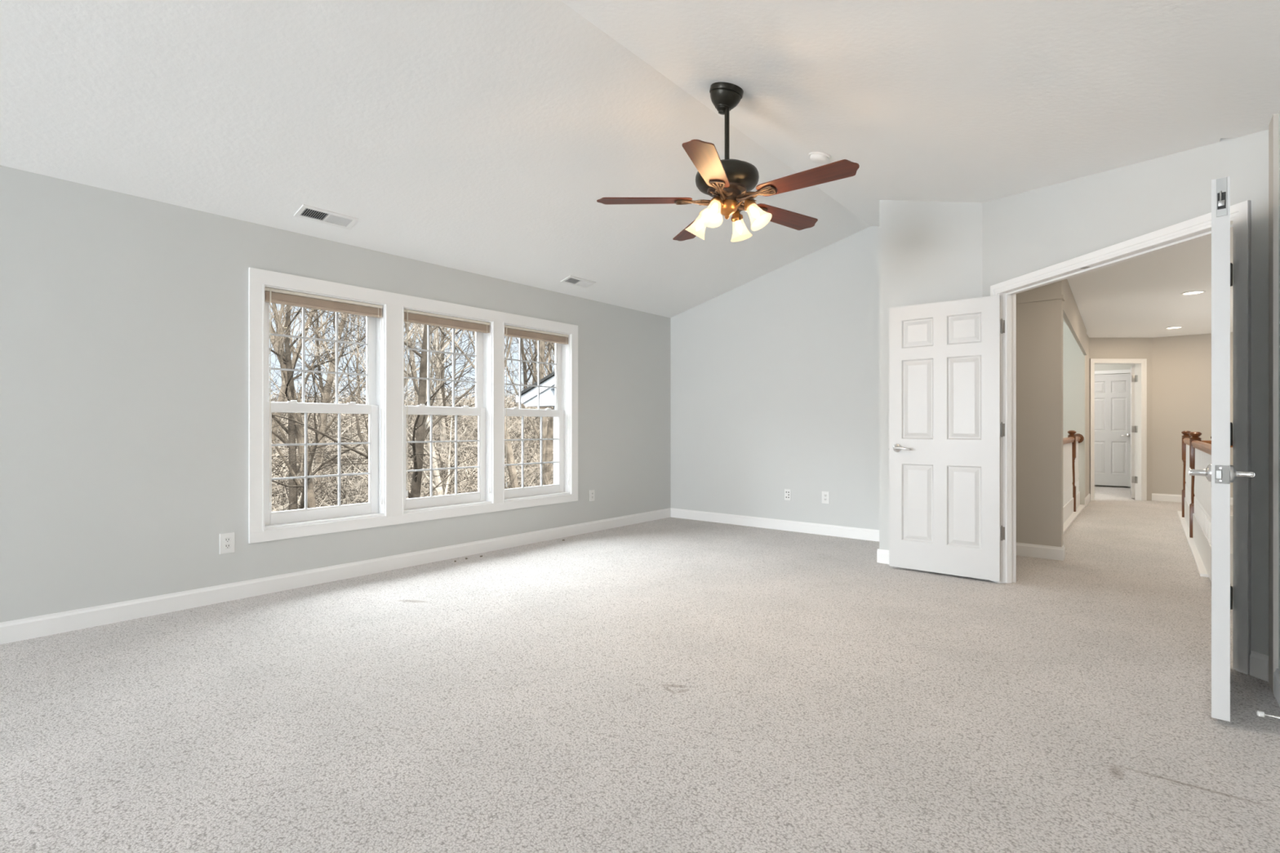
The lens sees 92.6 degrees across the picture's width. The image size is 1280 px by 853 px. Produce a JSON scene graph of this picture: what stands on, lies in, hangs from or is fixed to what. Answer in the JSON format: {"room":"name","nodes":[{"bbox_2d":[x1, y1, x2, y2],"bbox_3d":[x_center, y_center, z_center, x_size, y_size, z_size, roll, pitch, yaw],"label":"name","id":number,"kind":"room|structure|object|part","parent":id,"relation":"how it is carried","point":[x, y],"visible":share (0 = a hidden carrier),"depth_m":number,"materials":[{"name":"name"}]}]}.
{"room":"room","nodes":[
{"label":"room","id":0,"kind":"room"},
{"bbox_2d":[0,164,670,622],"bbox_3d":[-4.106,-0.135,2.171,0.160,2.570,14.100,0,0,40],"label":"wall","id":1,"kind":"structure","parent":0,"point":[124,318],"depth_m":3.63,"materials":[{"name":"grey paint"}]},
{"bbox_2d":[219,532,235,554],"bbox_3d":[-2.601,0.735,3.853,0.010,0.128,0.082,0,0,40],"label":"wall outlet","id":2,"kind":"object","parent":1,"relation":"attached to","point":[227,540],"visible":1,"depth_m":3.85,"materials":[{"name":"white plastic"}]},
{"bbox_2d":[224,537,230,542],"bbox_3d":[-2.599,0.716,3.851,0.004,0.029,0.033,0,0,40],"label":"receptacle","id":3,"kind":"object","parent":2,"relation":"attached to","point":[227,540],"depth_m":3.85,"materials":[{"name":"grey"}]},
{"bbox_2d":[224,543,230,548],"bbox_3d":[-2.599,0.754,3.851,0.004,0.029,0.033,0,0,40],"label":"receptacle","id":4,"kind":"object","parent":2,"relation":"attached to","point":[226,545],"depth_m":3.85,"materials":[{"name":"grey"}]},
{"bbox_2d":[0,507,671,644],"bbox_3d":[-4.081,1.046,2.064,0.014,0.108,13.968,0,0,40],"label":"baseboard","id":5,"kind":"structure","parent":1,"relation":"attached to","point":[16,630],"depth_m":4.02,"materials":[{"name":"white wood"}]},
{"bbox_2d":[248,266,577,543],"bbox_3d":[-1.650,-0.136,5.139,0.211,1.780,2.954,0,0,40],"label":"window","id":6,"kind":"structure","parent":1,"relation":"in","point":[278,519],"depth_m":4.65,"materials":[{"name":"white plastic"}]},
{"bbox_3d":[-2.310,-0.518,4.419,0.030,0.806,0.811,0,0,40],"label":"sash","id":7,"kind":"part","parent":6,"relation":"part of","materials":[{"name":"white plastic"}]},
{"bbox_3d":[-2.279,0.249,4.393,0.032,0.828,0.811,0,0,40],"label":"sash","id":8,"kind":"part","parent":6,"relation":"part of","materials":[{"name":"white plastic"}]},
{"bbox_2d":[264,287,382,510],"bbox_3d":[-2.229,-0.164,4.351,0.065,1.510,0.807,0,0,40],"label":"window blind","id":9,"kind":"object","parent":6,"relation":"attached to","point":[273,295],"visible":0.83,"depth_m":4.27,"materials":[{"name":"beige fabric"}]},
{"bbox_3d":[-2.234,-0.837,4.356,0.052,0.016,0.801,0,0,40],"label":"rail","id":10,"kind":"part","parent":9,"relation":"part of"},
{"bbox_3d":[-1.961,-0.189,4.638,0.002,1.440,0.003,0,0,40],"label":"lift cord","id":11,"kind":"part","parent":9,"relation":"part of","materials":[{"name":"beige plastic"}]},
{"bbox_2d":[404,309,490,497],"bbox_3d":[-1.602,-0.164,5.107,0.065,1.510,0.821,0,0,40],"label":"window blind","id":12,"kind":"object","parent":6,"relation":"attached to","point":[410,316],"visible":0.83,"depth_m":5.11,"materials":[{"name":"beige fabric"}]},
{"bbox_3d":[-1.607,-0.837,5.111,0.052,0.016,0.815,0,0,40],"label":"rail","id":13,"kind":"part","parent":12,"relation":"part of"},
{"bbox_3d":[-1.330,-0.189,5.399,0.002,1.440,0.003,0,0,40],"label":"lift cord","id":14,"kind":"part","parent":12,"relation":"part of","materials":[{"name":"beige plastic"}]},
{"bbox_2d":[504,324,568,487],"bbox_3d":[-0.989,-0.164,5.846,0.065,1.510,0.809,0,0,40],"label":"window blind","id":15,"kind":"object","parent":6,"relation":"attached to","point":[509,331],"visible":0.84,"depth_m":5.76,"materials":[{"name":"beige"}]},
{"bbox_3d":[-0.994,-0.837,5.850,0.052,0.016,0.803,0,0,40],"label":"rail","id":16,"kind":"part","parent":15,"relation":"part of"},
{"bbox_2d":[404,307,492,513],"bbox_3d":[-1.654,-0.125,5.150,0.191,1.624,0.895,0,0,40],"label":"window","id":17,"kind":"structure","parent":1,"relation":"in","point":[482,496],"depth_m":5.26,"materials":[{"name":"white plastic"}]},
{"bbox_3d":[-1.652,0.249,5.148,0.032,0.828,0.825,0,0,40],"label":"sash","id":18,"kind":"part","parent":17,"relation":"part of","materials":[{"name":"white plastic"}]},
{"bbox_3d":[-1.683,-0.518,5.175,0.030,0.806,0.825,0,0,40],"label":"sash","id":19,"kind":"part","parent":17,"relation":"part of","materials":[{"name":"white plastic"}]},
{"bbox_2d":[504,324,570,502],"bbox_3d":[-1.041,-0.125,5.889,0.191,1.624,0.883,0,0,40],"label":"window","id":20,"kind":"structure","parent":1,"relation":"in","point":[562,352],"depth_m":6.14,"materials":[{"name":"white plastic"}]},
{"bbox_3d":[-1.071,-0.518,5.914,0.030,0.806,0.813,0,0,40],"label":"sash","id":21,"kind":"part","parent":20,"relation":"part of","materials":[{"name":"white plastic"}]},
{"bbox_3d":[-1.039,0.249,5.887,0.032,0.828,0.813,0,0,40],"label":"sash","id":22,"kind":"part","parent":20,"relation":"part of","materials":[{"name":"white plastic"}]},
{"bbox_2d":[589,489,594,501],"bbox_3d":[-0.500,0.720,6.387,0.010,0.116,0.073,0,0,40],"label":"wall outlet","id":23,"kind":"object","parent":1,"relation":"attached to","point":[591,491],"visible":1,"depth_m":6.38,"materials":[{"name":"white plastic"}]},
{"bbox_2d":[0,485,1279,852],"bbox_3d":[1.075,1.160,3.071,6.866,0.120,22.300,0,0,40],"label":"floor","id":24,"kind":"structure","parent":0,"point":[668,685],"depth_m":2.36,"materials":[{"name":"carpet"}]},
{"bbox_2d":[1062,430,1084,534],"bbox_3d":[4.740,0.625,6.858,0.144,1.151,4.190,0,0,40],"label":"stair railing","id":25,"kind":"object","parent":24,"relation":"on","point":[1072,508],"visible":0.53,"depth_m":7.53,"materials":[{"name":"brown wood"}]},
{"bbox_3d":[4.953,0.166,7.123,0.062,0.063,1.630,0,0,40],"label":"handrail","id":26,"kind":"part","parent":25,"relation":"part of","materials":[{"name":"brown wood"}]},
{"bbox_3d":[5.499,0.575,7.782,0.092,1.051,0.092,0,0,40],"label":"newel post","id":27,"kind":"part","parent":25,"relation":"part of","materials":[{"name":"brown wood"}]},
{"bbox_3d":[5.794,0.166,8.138,0.062,0.063,0.845,0,0,40],"label":"handrail","id":28,"kind":"part","parent":25,"relation":"part of","materials":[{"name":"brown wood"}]},
{"bbox_2d":[1177,431,1232,582],"bbox_3d":[6.023,0.625,5.225,2.002,1.151,5.066,0,0,40],"label":"stair railing","id":29,"kind":"object","parent":24,"relation":"on","point":[1195,516],"visible":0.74,"depth_m":5.46,"materials":[{"name":"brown wood"}]},
{"bbox_3d":[6.496,0.575,7.266,0.092,1.051,0.092,0,0,40],"label":"newel post","id":30,"kind":"part","parent":29,"relation":"part of","materials":[{"name":"brown wood"}]},
{"bbox_3d":[5.944,0.166,6.600,0.062,0.063,1.650,0,0,40],"label":"handrail","id":31,"kind":"part","parent":29,"relation":"part of","materials":[{"name":"brown wood"}]},
{"bbox_3d":[5.392,0.575,5.934,0.092,1.051,0.092,0,0,40],"label":"newel post","id":32,"kind":"part","parent":29,"relation":"part of","materials":[{"name":"brown wood"}]},
{"bbox_3d":[4.553,0.166,4.922,0.062,0.063,2.550,0,0,40],"label":"handrail","id":33,"kind":"part","parent":29,"relation":"part of","materials":[{"name":"brown wood"}]},
{"bbox_3d":[6.153,0.166,5.303,1.898,0.063,0.062,0,0,40],"label":"handrail","id":34,"kind":"part","parent":29,"relation":"part of","materials":[{"name":"brown wood"}]},
{"bbox_2d":[0,0,1279,318],"bbox_3d":[-2.251,-1.664,0.502,5.226,0.842,14.300,0,0,40],"label":"ceiling","id":35,"kind":"structure","parent":0,"point":[482,137],"depth_m":3.10,"materials":[{"name":"white paint"}]},
{"bbox_2d":[293,204,358,229],"bbox_3d":[-2.079,-1.389,4.056,0.150,0.046,0.350,0,0,40],"label":"ceiling vent","id":36,"kind":"object","parent":35,"relation":"in","point":[305,211],"visible":1,"depth_m":4.05,"materials":[{"name":"white plastic"}]},
{"bbox_2d":[560,275,595,288],"bbox_3d":[-0.591,-1.386,5.865,0.138,0.043,0.345,0,0,40],"label":"ceiling vent","id":37,"kind":"object","parent":35,"relation":"in","point":[571,280],"visible":1,"depth_m":5.85,"materials":[{"name":"white plastic"}]},
{"bbox_2d":[596,81,859,242],"bbox_3d":[0.529,-1.475,3.355,1.323,0.829,1.372,0,0,40],"label":"ceiling fan","id":38,"kind":"object","parent":35,"relation":"hanging from","point":[730,183],"visible":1,"depth_m":3.29,"materials":[{"name":"brown wood"}]},
{"bbox_3d":[0.023,-1.253,3.392,0.526,0.006,0.150,0,8,1],"label":"blade","id":39,"kind":"part","parent":38,"relation":"part of","materials":[{"name":"brown wood"}]},
{"bbox_3d":[0.349,-1.244,3.821,0.150,0.006,0.526,-9,2,-17],"label":"blade","id":40,"kind":"part","parent":38,"relation":"part of","materials":[{"name":"brown wood"}]},
{"bbox_3d":[0.325,-1.135,3.480,0.142,0.149,0.128,0,0,40],"label":"lamp shade","id":41,"kind":"part","parent":38,"relation":"part of","materials":[{"name":"white glass"}]},
{"bbox_3d":[0.331,-1.261,2.950,0.150,0.006,0.526,9,2,19],"label":"blade","id":42,"kind":"part","parent":38,"relation":"part of","materials":[{"name":"brown wood"}]},
{"bbox_3d":[0.384,-1.135,3.227,0.128,0.149,0.142,0,0,40],"label":"lamp shade","id":43,"kind":"part","parent":38,"relation":"part of","materials":[{"name":"white glass"}]},
{"bbox_3d":[0.395,-1.154,3.248,0.040,0.084,0.060,0,0,40],"label":"bulb","id":44,"kind":"part","parent":38,"relation":"part of","materials":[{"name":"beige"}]},
{"bbox_3d":[0.427,-1.204,3.291,0.068,0.073,0.126,0,0,40],"label":"lamp arm","id":45,"kind":"part","parent":38,"relation":"part of","materials":[{"name":"gold metal"}]},
{"bbox_3d":[0.535,-1.204,3.474,0.068,0.073,0.126,0,0,40],"label":"lamp arm","id":46,"kind":"part","parent":38,"relation":"part of","materials":[{"name":"gold metal"}]},
{"bbox_3d":[0.579,-1.135,3.539,0.128,0.149,0.142,0,0,40],"label":"lamp shade","id":47,"kind":"part","parent":38,"relation":"part of","materials":[{"name":"white glass"}]},
{"bbox_3d":[0.573,-1.204,3.329,0.126,0.073,0.068,0,0,40],"label":"lamp arm","id":48,"kind":"part","parent":38,"relation":"part of","materials":[{"name":"gold metal"}]},
{"bbox_3d":[0.637,-1.135,3.285,0.142,0.149,0.128,0,0,40],"label":"lamp shade","id":49,"kind":"part","parent":38,"relation":"part of","materials":[{"name":"white glass"}]},
{"bbox_3d":[0.857,-1.247,3.644,0.526,0.006,0.150,1,-10,-35],"label":"blade","id":50,"kind":"part","parent":38,"relation":"part of","materials":[{"name":"brown wood"}]},
{"bbox_3d":[0.846,-1.257,3.106,0.526,0.006,0.150,-1,-10,37],"label":"blade","id":51,"kind":"part","parent":38,"relation":"part of","materials":[{"name":"brown wood"}]},
{"bbox_2d":[808,151,831,164],"bbox_3d":[1.225,-1.831,4.162,0.147,0.070,0.150,0,0,45],"label":"smoke detector","id":52,"kind":"object","parent":35,"relation":"attached to","point":[821,157],"visible":1,"depth_m":4.12,"materials":[{"name":"white plastic"}]},
{"bbox_2d":[670,226,879,529],"bbox_3d":[1.475,-0.422,6.608,2.966,3.145,0.120,0,0,40],"label":"wall","id":53,"kind":"structure","parent":0,"point":[775,376],"depth_m":6.45,"materials":[{"name":"grey paint"}]},
{"bbox_2d":[671,507,879,541],"bbox_3d":[1.445,1.046,6.546,2.799,0.108,0.014,0,0,40],"label":"baseboard","id":54,"kind":"structure","parent":53,"relation":"attached to","point":[872,535],"depth_m":6.49,"materials":[{"name":"white wood"}]},
{"bbox_2d":[784,488,791,500],"bbox_3d":[1.559,0.721,6.456,0.071,0.118,0.008,0,0,40],"label":"jack plate","id":55,"kind":"object","parent":53,"relation":"attached to","point":[787,491],"visible":1,"depth_m":6.45,"materials":[{"name":"white plastic"}]},
{"bbox_2d":[822,491,829,503],"bbox_3d":[1.878,0.719,6.190,0.078,0.122,0.010,0,0,40],"label":"wall outlet","id":56,"kind":"object","parent":53,"relation":"attached to","point":[825,495],"visible":1,"depth_m":6.19,"materials":[{"name":"white plastic"}]},
{"bbox_2d":[879,200,982,550],"bbox_3d":[2.552,-0.405,5.110,0.739,3.110,1.035,0,0,40],"label":"wall","id":57,"kind":"structure","parent":0,"point":[930,252],"depth_m":4.77,"materials":[{"name":"grey paint"}]},
{"bbox_2d":[876,548,888,564],"bbox_3d":[2.502,1.046,5.070,0.741,0.108,0.937,0,0,40],"label":"baseboard","id":58,"kind":"structure","parent":57,"relation":"attached to","point":[882,555],"depth_m":4.92,"materials":[{"name":"white wood"}]},
{"bbox_2d":[1016,280,1062,546],"bbox_3d":[3.346,-0.095,5.202,0.410,2.490,0.120,0,0,40],"label":"wall","id":59,"kind":"structure","parent":0,"point":[1039,324],"depth_m":5.13,"materials":[{"name":"grey paint"}]},
{"bbox_2d":[1016,542,1065,560],"bbox_3d":[3.355,1.046,5.186,0.404,0.108,0.134,0,0,40],"label":"baseboard","id":60,"kind":"structure","parent":59,"relation":"attached to","point":[1053,553],"depth_m":5.10,"materials":[{"name":"white wood"}]},
{"bbox_2d":[1016,294,1065,303],"bbox_3d":[3.347,-1.064,5.193,0.423,0.028,0.133,0,0,40],"label":"trim","id":61,"kind":"structure","parent":59,"relation":"attached to","point":[1055,297],"depth_m":5.11,"materials":[{"name":"grey paint"}]},
{"bbox_2d":[1062,320,1085,504],"bbox_3d":[3.635,0.900,7.782,3.100,6.200,4.420,0,0,40],"label":"wall","id":62,"kind":"structure","parent":0,"point":[1073,359],"depth_m":8.50,"materials":[{"name":"white paint"}]},
{"bbox_2d":[1062,279,1086,355],"bbox_3d":[4.839,-1.163,6.783,0.030,0.355,4.222,0,0,38],"label":"wall","id":63,"kind":"structure","parent":0,"point":[1071,314],"depth_m":6.24,"materials":[{"name":"grey paint"}]},
{"bbox_2d":[1085,333,1088,497],"bbox_3d":[6.398,-0.095,8.842,0.120,2.490,0.740,0,0,40],"label":"wall","id":64,"kind":"structure","parent":0,"point":[1087,336],"depth_m":8.86,"materials":[{"name":"grey paint"}]},
{"bbox_2d":[1084,493,1090,506],"bbox_3d":[6.408,1.046,8.749,0.014,0.108,0.850,0,0,40],"label":"baseboard","id":65,"kind":"structure","parent":64,"relation":"attached to","point":[1087,499],"depth_m":8.67,"materials":[{"name":"white wood"}]},
{"bbox_2d":[1094,364,1134,488],"bbox_3d":[7.428,-0.105,9.819,3.500,2.510,3.600,0,0,40],"label":"wall","id":66,"kind":"structure","parent":0,"point":[1097,366],"depth_m":11.07,"materials":[{"name":"white paint"}]},
{"bbox_2d":[1094,373,1130,486],"bbox_3d":[8.477,0.060,11.086,0.720,2.020,0.102,0,0,40],"label":"door","id":67,"kind":"structure","parent":66,"relation":"in","point":[1112,391],"depth_m":11.05,"materials":[{"name":"grey paint"}]},
{"bbox_2d":[1094,369,1130,374],"bbox_3d":[8.482,0.042,11.092,0.862,2.117,0.018,0,0,40],"label":"door frame","id":68,"kind":"structure","parent":66,"relation":"attached to","point":[1113,371],"depth_m":11.04,"materials":[{"name":"white wood"}]},
{"bbox_2d":[1088,337,1151,500],"bbox_3d":[7.089,-0.105,9.135,1.042,2.510,0.110,0,0,0],"label":"wall","id":69,"kind":"structure","parent":0,"point":[1099,348],"depth_m":9.08,"materials":[{"name":"grey paint"}]},
{"bbox_2d":[1089,358,1146,500],"bbox_3d":[7.096,0.048,9.128,0.834,2.105,0.132,0,0,0],"label":"door frame","id":70,"kind":"structure","parent":69,"relation":"attached to","point":[1140,364],"depth_m":9.07,"materials":[{"name":"white wood"}]},
{"bbox_2d":[1130,365,1137,497],"bbox_3d":[7.639,0.080,9.454,0.070,2.000,0.724,0,0,38],"label":"door","id":71,"kind":"structure","parent":69,"relation":"in","point":[1133,378],"depth_m":9.21,"materials":[{"name":"grey paint"}]},
{"bbox_2d":[1151,493,1232,505],"bbox_3d":[8.466,1.046,8.364,2.245,0.108,0.014,0,0,40],"label":"baseboard","id":72,"kind":"structure","parent":69,"relation":"attached to","point":[1157,497],"depth_m":8.96,"materials":[{"name":"white wood"}]},
{"bbox_2d":[982,129,1268,655],"bbox_3d":[2.679,-0.350,3.500,0.120,3.000,1.979,0,0,-7],"label":"wall","id":73,"kind":"structure","parent":0,"point":[1028,232],"depth_m":3.13,"materials":[{"name":"grey paint"}]},
{"bbox_2d":[888,294,1004,581],"bbox_3d":[2.240,0.082,4.516,0.781,2.000,0.177,0,0,40],"label":"door","id":74,"kind":"structure","parent":73,"relation":"in","point":[946,428],"depth_m":4.48,"materials":[{"name":"white paint"}]},
{"bbox_3d":[1.992,0.165,4.650,0.150,0.066,0.067,0,0,40],"label":"handle","id":75,"kind":"part","parent":74,"relation":"part of","materials":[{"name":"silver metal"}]},
{"bbox_2d":[990,200,1250,674],"bbox_3d":[2.674,0.049,3.546,0.156,2.103,1.666,0,0,-7],"label":"door frame","id":76,"kind":"structure","parent":73,"relation":"attached to","point":[1240,213],"depth_m":2.89,"materials":[{"name":"white wood"}]},
{"bbox_2d":[1062,229,1232,337],"bbox_3d":[5.614,-1.360,5.751,3.300,0.080,8.580,0,0,40],"label":"ceiling","id":77,"kind":"structure","parent":0,"point":[1140,297],"depth_m":6.18,"materials":[{"name":"white paint"}]},
{"bbox_2d":[1164,326,1183,328],"bbox_3d":[7.115,-1.317,8.143,0.190,0.009,0.190,0,0,40],"label":"recessed light","id":78,"kind":"object","parent":77,"relation":"in","point":[1171,327],"visible":1,"depth_m":8.15,"materials":[{"name":"white plastic"}]},
{"bbox_2d":[1180,290,1206,294],"bbox_3d":[5.447,-1.317,6.019,0.190,0.009,0.190,0,0,40],"label":"recessed light","id":79,"kind":"object","parent":77,"relation":"in","point":[1193,292],"visible":1,"depth_m":6.01,"materials":[{"name":"white plastic"}]},
{"bbox_2d":[1151,114,1278,693],"bbox_3d":[5.934,1.300,5.212,2.360,5.400,8.400,0,0,40],"label":"wall","id":80,"kind":"structure","parent":0,"point":[1181,365],"depth_m":8.72,"materials":[{"name":"grey paint"}]},
{"bbox_2d":[1188,176,1254,721],"bbox_3d":[2.403,0.082,2.529,0.183,2.000,0.772,0,0,44],"label":"door","id":81,"kind":"structure","parent":80,"relation":"in","point":[1220,473],"depth_m":2.26,"materials":[{"name":"white paint"}]},
{"bbox_3d":[2.175,0.177,2.373,0.067,0.066,0.150,0,0,44],"label":"handle","id":82,"kind":"part","parent":81,"relation":"part of","materials":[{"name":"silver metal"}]},
{"bbox_3d":[2.147,0.177,2.253,0.039,0.066,0.004,0,0,44],"label":"latch plate","id":83,"kind":"part","parent":81,"relation":"part of","materials":[{"name":"grey metal"}]},
{"bbox_3d":[2.259,0.177,2.293,0.067,0.066,0.150,0,0,44],"label":"handle","id":84,"kind":"part","parent":81,"relation":"part of","materials":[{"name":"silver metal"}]},
{"bbox_2d":[1278,111,1279,671],"bbox_3d":[-0.975,-0.175,-1.920,0.120,2.650,11.800,0,0,40],"label":"wall","id":85,"kind":"structure","parent":0,"point":[1279,111],"depth_m":2.48,"materials":[{"name":"grey paint"}]},
{"bbox_2d":[1249,650,1279,706],"bbox_3d":[-1.042,1.046,-1.856,0.065,0.108,11.813,0,0,40],"label":"baseboard","id":86,"kind":"structure","parent":85,"relation":"attached to","point":[1259,662],"depth_m":2.65,"materials":[{"name":"white wood"}]},
{"bbox_2d":[1256,711,1279,719],"bbox_3d":[2.291,1.048,2.205,0.093,0.026,0.025,0,0,40],"label":"door stop","id":87,"kind":"object","parent":85,"relation":"attached to","point":[1260,713],"visible":1,"depth_m":2.22,"materials":[{"name":"white metal"}]},
{"bbox_3d":[2.298,1.048,2.200,0.075,0.026,0.025,0,0,40],"label":"rod","id":88,"kind":"part","parent":87,"relation":"part of","materials":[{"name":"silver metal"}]},
{"label":"outside","id":89,"kind":"structure","parent":0,"visible":0},
{"bbox_2d":[271,415,553,511],"bbox_3d":[-14.538,1.732,34.792,57.200,4.913,95.000,0,0,40],"label":"ground","id":90,"kind":"structure","parent":89,"point":[312,415],"depth_m":21.28,"materials":[{"name":"brown plant"}]},
{"bbox_2d":[271,302,288,413],"bbox_3d":[-17.959,-7.889,29.794,6.681,15.706,4.807,0,0,32],"label":"bare tree","id":91,"kind":"object","parent":90,"relation":"on","point":[273,304],"visible":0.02,"depth_m":28.51,"materials":[{"name":"brown plant"}]},
{"bbox_2d":[292,307,342,401],"bbox_3d":[-18.593,-5.069,35.080,3.929,9.671,5.395,0,0,-16],"label":"bare tree","id":92,"kind":"object","parent":90,"relation":"on","point":[321,320],"visible":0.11,"depth_m":35.53,"materials":[{"name":"brown plant"}]},
{"bbox_2d":[271,303,364,457],"bbox_3d":[-10.357,-4.925,20.584,5.819,13.679,4.186,0,0,-35],"label":"bare tree","id":93,"kind":"object","parent":90,"relation":"on","point":[293,360],"visible":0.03,"depth_m":20.14,"materials":[{"name":"brown plant"}]},
{"bbox_2d":[271,304,365,505],"bbox_3d":[-8.046,-3.732,17.513,7.469,12.691,4.362,0,0,-17],"label":"bare tree","id":94,"kind":"object","parent":90,"relation":"on","point":[323,415],"visible":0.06,"depth_m":17.75,"materials":[{"name":"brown plant"}]},
{"bbox_2d":[273,310,365,420],"bbox_3d":[-13.161,-3.438,26.818,5.258,7.863,4.279,0,0,-30],"label":"bare tree","id":95,"kind":"object","parent":90,"relation":"on","point":[317,341],"visible":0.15,"depth_m":26.36,"materials":[{"name":"brown plant"}]},
{"bbox_2d":[271,303,415,508],"bbox_3d":[-7.782,-2.111,12.083,6.999,11.893,4.088,0,0,-42],"label":"bare tree","id":96,"kind":"object","parent":90,"relation":"on","point":[277,346],"visible":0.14,"depth_m":12.14,"materials":[{"name":"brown plant"}]},
{"bbox_2d":[337,315,365,402],"bbox_3d":[-17.803,-5.519,39.469,3.708,10.788,6.349,0,0,-35],"label":"bare tree","id":97,"kind":"object","parent":90,"relation":"on","point":[357,355],"visible":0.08,"depth_m":38.61,"materials":[{"name":"brown plant"}]},
{"bbox_2d":[271,305,443,510],"bbox_3d":[-6.674,-0.405,11.037,4.772,8.768,5.863,0,0,2],"label":"bare tree","id":98,"kind":"object","parent":90,"relation":"on","point":[294,488],"visible":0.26,"depth_m":11.89,"materials":[{"name":"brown plant"}]},
{"bbox_2d":[288,321,518,495],"bbox_3d":[-4.863,-1.587,13.373,4.905,11.154,6.169,0,0,-30],"label":"bare tree","id":99,"kind":"object","parent":90,"relation":"on","point":[438,490],"visible":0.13,"depth_m":12.89,"materials":[{"name":"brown plant"}]},
{"bbox_2d":[340,312,471,423],"bbox_3d":[-4.755,-2.323,13.649,4.787,11.783,6.573,0,0,18],"label":"bare tree","id":100,"kind":"object","parent":90,"relation":"on","point":[445,346],"visible":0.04,"depth_m":13.03,"materials":[{"name":"brown plant"}]},
{"bbox_2d":[271,306,551,511],"bbox_3d":[-4.308,-0.605,11.463,5.333,9.800,6.553,0,0,-19],"label":"bare tree","id":101,"kind":"object","parent":90,"relation":"on","point":[420,423],"visible":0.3,"depth_m":10.48,"materials":[{"name":"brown plant"}]},
{"bbox_2d":[271,362,553,511],"bbox_3d":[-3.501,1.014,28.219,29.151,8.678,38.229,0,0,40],"label":"undergrowth","id":102,"kind":"object","parent":90,"relation":"on","point":[283,450],"visible":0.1,"depth_m":20.87,"materials":[{"name":"plant"}]},
{"bbox_2d":[404,321,419,402],"bbox_3d":[-12.958,-8.193,31.421,4.857,15.869,6.751,0,0,11],"label":"bare tree","id":103,"kind":"object","parent":90,"relation":"on","point":[406,328],"visible":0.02,"depth_m":32.97,"materials":[{"name":"brown plant"}]},
{"bbox_2d":[349,325,511,440],"bbox_3d":[-8.319,-4.502,27.111,5.996,11.018,7.367,0,0,13],"label":"bare tree","id":104,"kind":"object","parent":90,"relation":"on","point":[442,356],"visible":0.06,"depth_m":26.20,"materials":[{"name":"brown plant"}]},
{"bbox_2d":[413,323,464,462],"bbox_3d":[-6.834,-4.317,21.628,6.711,12.031,4.888,0,0,-15],"label":"bare tree","id":105,"kind":"object","parent":90,"relation":"on","point":[439,402],"visible":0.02,"depth_m":22.50,"materials":[{"name":"brown plant"}]},
{"bbox_2d":[404,330,475,396],"bbox_3d":[-11.169,-4.157,34.936,4.190,7.700,5.149,0,0,34],"label":"bare tree","id":106,"kind":"object","parent":90,"relation":"on","point":[450,331],"visible":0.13,"depth_m":35.60,"materials":[{"name":"brown plant"}]},
{"bbox_2d":[405,322,519,488],"bbox_3d":[-4.594,-3.326,15.795,5.879,13.820,4.230,0,0,13],"label":"bare tree","id":107,"kind":"object","parent":90,"relation":"on","point":[510,460],"visible":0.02,"depth_m":15.07,"materials":[{"name":"brown plant"}]},
{"bbox_2d":[506,337,551,390],"bbox_3d":[-5.878,-6.063,33.904,6.333,11.637,7.782,0,0,-35],"label":"bare tree","id":108,"kind":"object","parent":90,"relation":"on","point":[525,378],"visible":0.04,"depth_m":34.63,"materials":[{"name":"brown plant"}]},
{"bbox_2d":[504,336,555,475],"bbox_3d":[-2.633,-3.930,19.936,4.712,13.710,8.069,0,0,-15],"label":"bare tree","id":109,"kind":"object","parent":90,"relation":"on","point":[542,348],"visible":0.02,"depth_m":18.79,"materials":[{"name":"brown plant"}]},
{"bbox_2d":[505,337,555,485],"bbox_3d":[-1.989,-3.060,15.831,7.368,12.519,4.303,0,0,35],"label":"bare tree","id":110,"kind":"object","parent":90,"relation":"on","point":[548,456],"visible":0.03,"depth_m":16.83,"materials":[{"name":"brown plant"}]},
{"bbox_2d":[506,343,555,384],"bbox_3d":[-7.062,-5.658,47.764,7.765,11.612,6.319,0,0,24],"label":"bare tree","id":111,"kind":"object","parent":90,"relation":"on","point":[524,344],"visible":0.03,"depth_m":47.96,"materials":[{"name":"brown plant"}]},
{"bbox_2d":[517,339,554,374],"bbox_3d":[-6.005,-5.842,43.775,6.420,11.796,7.888,0,0,-18],"label":"bare tree","id":112,"kind":"object","parent":90,"relation":"on","point":[548,346],"visible":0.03,"depth_m":44.79,"materials":[{"name":"brown plant"}]},
{"bbox_2d":[517,338,555,383],"bbox_3d":[-8.256,-6.551,46.841,4.605,13.397,7.885,0,0,-37],"label":"bare tree","id":113,"kind":"object","parent":90,"relation":"on","point":[524,339],"visible":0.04,"depth_m":47.85,"materials":[{"name":"brown plant"}]},
{"bbox_2d":[515,370,557,484],"bbox_3d":[0.393,1.319,10.171,2.980,5.761,3.840,0,0,40],"label":"house wing","id":114,"kind":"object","parent":90,"relation":"on","point":[529,396],"visible":0.07,"depth_m":9.43,"materials":[{"name":"grey"}]},
{"bbox_2d":[523,338,555,366],"bbox_3d":[-3.212,-4.726,25.986,3.895,12.727,5.414,0,0,-24],"label":"bare tree","id":115,"kind":"object","parent":90,"relation":"on","point":[526,339],"visible":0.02,"depth_m":24.64,"materials":[{"name":"brown plant"}]}
]}

